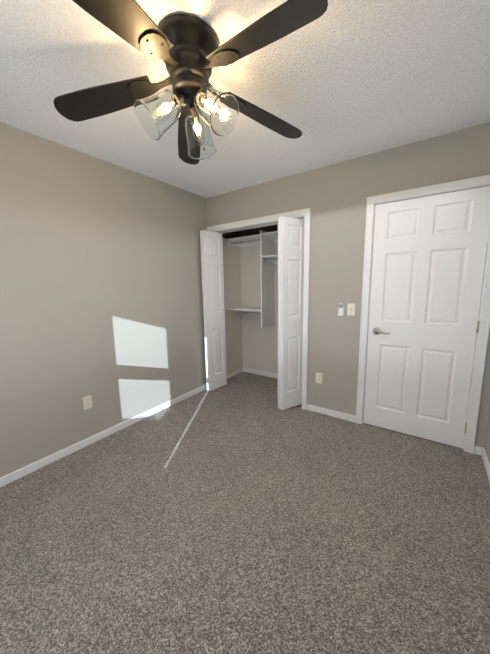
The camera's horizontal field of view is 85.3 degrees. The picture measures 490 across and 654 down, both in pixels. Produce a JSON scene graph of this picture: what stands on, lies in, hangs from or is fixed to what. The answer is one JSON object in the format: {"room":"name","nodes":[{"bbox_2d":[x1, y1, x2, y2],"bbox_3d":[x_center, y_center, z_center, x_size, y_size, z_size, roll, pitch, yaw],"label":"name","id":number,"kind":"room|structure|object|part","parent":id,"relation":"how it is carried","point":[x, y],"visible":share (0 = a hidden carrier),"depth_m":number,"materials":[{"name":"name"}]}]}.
{"room":"empty bedroom","nodes":[
{"label":"empty bedroom","id":0,"kind":"room"},
{"bbox_2d":[0,122,242,477],"bbox_3d":[-1.245,-0.222,2.481,0.120,2.440,4.240,5,11,34],"label":"wall","id":1,"kind":"structure","parent":0,"point":[101,297],"depth_m":2.26,"materials":[{"name":"paint"}]},
{"bbox_2d":[83,395,92,409],"bbox_3d":[-1.365,0.654,2.309,0.008,0.115,0.070,5,11,34],"label":"electrical outlet","id":2,"kind":"object","parent":1,"relation":"attached to","point":[87,402],"visible":1,"depth_m":2.31,"materials":[{"name":"beige plastic"}]},
{"bbox_2d":[0,384,206,487],"bbox_3d":[-1.370,1.005,2.337,0.019,0.068,3.282,5,11,34],"label":"baseboard","id":3,"kind":"structure","parent":1,"relation":"attached to","point":[35,466],"depth_m":2.32,"materials":[{"name":"white wood"}]},
{"bbox_2d":[227,367,242,378],"bbox_3d":[-0.207,0.719,3.994,0.019,0.068,0.550,5,11,34],"label":"baseboard","id":4,"kind":"structure","parent":1,"relation":"attached to","point":[240,370],"depth_m":4.06,"materials":[{"name":"white wood"}]},
{"bbox_2d":[0,372,489,653],"bbox_3d":[-0.013,1.122,1.849,3.060,0.060,4.240,5,11,34],"label":"floor","id":5,"kind":"structure","parent":0,"point":[241,513],"depth_m":1.44,"materials":[{"name":"carpet"}]},
{"bbox_2d":[0,0,489,197],"bbox_3d":[-0.059,-1.356,1.453,3.060,0.080,4.240,5,11,34],"label":"ceiling","id":6,"kind":"structure","parent":0,"point":[337,81],"depth_m":1.41,"materials":[{"name":"white paint"}]},
{"bbox_2d":[53,0,327,164],"bbox_3d":[-0.235,-1.053,1.188,1.238,0.426,1.252,5,11,34],"label":"fan","id":7,"kind":"object","parent":6,"relation":"hanging from","point":[188,51],"visible":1,"depth_m":1.13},
{"bbox_2d":[222,225,277,238],"bbox_3d":[0.414,-1.385,3.220,1.600,0.436,0.590,5,11,34],"label":"ceiling soffit","id":8,"kind":"structure","parent":0,"point":[247,232],"depth_m":3.76,"materials":[{"name":"grey"}]},
{"bbox_2d":[240,243,277,373],"bbox_3d":[0.507,-0.401,3.398,1.700,2.440,0.710,5,11,34],"label":"wall","id":9,"kind":"structure","parent":0,"point":[259,347],"depth_m":3.96,"materials":[{"name":"paint"}]},
{"bbox_2d":[225,231,277,327],"bbox_3d":[0.496,-0.608,3.443,1.598,1.235,0.349,5,11,34],"label":"shelf unit","id":10,"kind":"object","parent":9,"relation":"attached to","point":[265,241],"visible":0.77,"depth_m":3.58,"materials":[{"name":"white laminate"}]},
{"bbox_2d":[243,367,276,377],"bbox_3d":[0.618,0.735,3.798,1.600,0.068,0.014,5,11,34],"label":"baseboard","id":11,"kind":"structure","parent":9,"relation":"attached to","point":[268,374],"depth_m":4.05,"materials":[{"name":"white wood"}]},
{"bbox_2d":[207,122,489,447],"bbox_3d":[0.735,-0.301,2.750,2.820,2.440,0.110,5,11,34],"label":"wall","id":12,"kind":"structure","parent":0,"point":[333,197],"depth_m":2.52,"materials":[{"name":"paint"}]},
{"bbox_2d":[200,230,226,390],"bbox_3d":[-0.383,-0.177,3.411,0.128,2.000,0.302,5,11,34],"label":"bifold door","id":13,"kind":"structure","parent":12,"relation":"in","point":[211,243],"depth_m":3.37,"materials":[{"name":"white wood"}]},
{"bbox_2d":[213,216,304,231],"bbox_3d":[0.139,-0.162,3.192,1.263,2.047,0.112,5,11,34],"label":"door frame","id":14,"kind":"structure","parent":12,"relation":"attached to","point":[254,224],"depth_m":3.02,"materials":[{"name":"white wood"}]},
{"bbox_2d":[207,208,310,409],"bbox_3d":[0.102,-0.175,3.135,1.353,2.093,0.021,5,11,34],"label":"trim","id":15,"kind":"structure","parent":12,"relation":"attached to","point":[306,213],"depth_m":2.78,"materials":[{"name":"white wood"}]},
{"bbox_2d":[219,217,304,232],"bbox_3d":[0.124,-1.145,3.039,1.223,0.021,0.030,5,11,34],"label":"track","id":16,"kind":"object","parent":12,"relation":"attached to","point":[252,227],"visible":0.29,"depth_m":3.05,"materials":[{"name":"white metal"}]},
{"bbox_2d":[277,216,304,409],"bbox_3d":[0.435,-0.106,2.866,0.326,2.000,0.287,5,11,34],"label":"bifold door","id":17,"kind":"structure","parent":12,"relation":"in","point":[290,275],"depth_m":2.78,"materials":[{"name":"white wood"}]},
{"bbox_2d":[316,372,321,383],"bbox_3d":[0.776,0.537,2.792,0.070,0.115,0.008,5,11,34],"label":"electrical outlet","id":18,"kind":"object","parent":12,"relation":"attached to","point":[319,378],"visible":1,"depth_m":2.79,"materials":[{"name":"beige plastic"}]},
{"bbox_2d":[307,404,355,421],"bbox_3d":[0.888,0.893,2.772,0.507,0.068,0.014,5,11,34],"label":"baseboard","id":19,"kind":"structure","parent":12,"relation":"attached to","point":[352,418],"depth_m":2.75,"materials":[{"name":"white wood"}]},
{"bbox_2d":[338,303,343,315],"bbox_3d":[0.923,-0.169,2.558,0.048,0.120,0.024,5,11,34],"label":"remote","id":20,"kind":"object","parent":12,"relation":"attached to","point":[341,310],"visible":0.98,"depth_m":2.55,"materials":[{"name":"white plastic"}]},
{"bbox_2d":[347,303,354,315],"bbox_3d":[1.000,-0.164,2.507,0.070,0.115,0.020,5,11,34],"label":"switch plate","id":21,"kind":"object","parent":12,"relation":"attached to","point":[350,309],"visible":1,"depth_m":2.51,"materials":[{"name":"beige plastic"}]},
{"bbox_2d":[356,175,489,453],"bbox_3d":[1.474,-0.061,2.260,0.890,2.093,0.132,5,11,34],"label":"door frame","id":22,"kind":"structure","parent":12,"relation":"attached to","point":[479,365],"depth_m":2.10,"materials":[{"name":"white wood"}]},
{"bbox_2d":[363,186,489,447],"bbox_3d":[1.460,-0.029,2.237,0.768,2.013,0.048,5,11,34],"label":"door","id":23,"kind":"structure","parent":12,"relation":"in","point":[428,261],"depth_m":2.20,"materials":[{"name":"white wood"}]},
{"bbox_2d":[373,327,389,334],"bbox_3d":[1.214,0.043,2.374,0.147,0.066,0.056,5,11,34],"label":"door handle","id":24,"kind":"object","parent":23,"relation":"attached to","point":[376,331],"depth_m":2.40,"materials":[{"name":"silver metal"}]},
{"bbox_3d":[1.761,-0.007,2.007,0.012,1.743,0.012,5,11,34],"label":"main door hinges","id":25,"kind":"part","parent":23,"relation":"part of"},
{"bbox_2d":[485,411,489,463],"bbox_3d":[0.970,0.048,0.534,0.120,2.440,3.530,5,11,34],"label":"wall","id":26,"kind":"structure","parent":0,"point":[487,445],"depth_m":2.01,"materials":[{"name":"paint"}]},
{"bbox_2d":[477,446,489,482],"bbox_3d":[0.933,1.212,0.768,0.030,0.068,3.300,5,11,34],"label":"baseboard","id":27,"kind":"structure","parent":26,"relation":"attached to","point":[480,451],"depth_m":1.99,"materials":[{"name":"white wood"}]}
]}

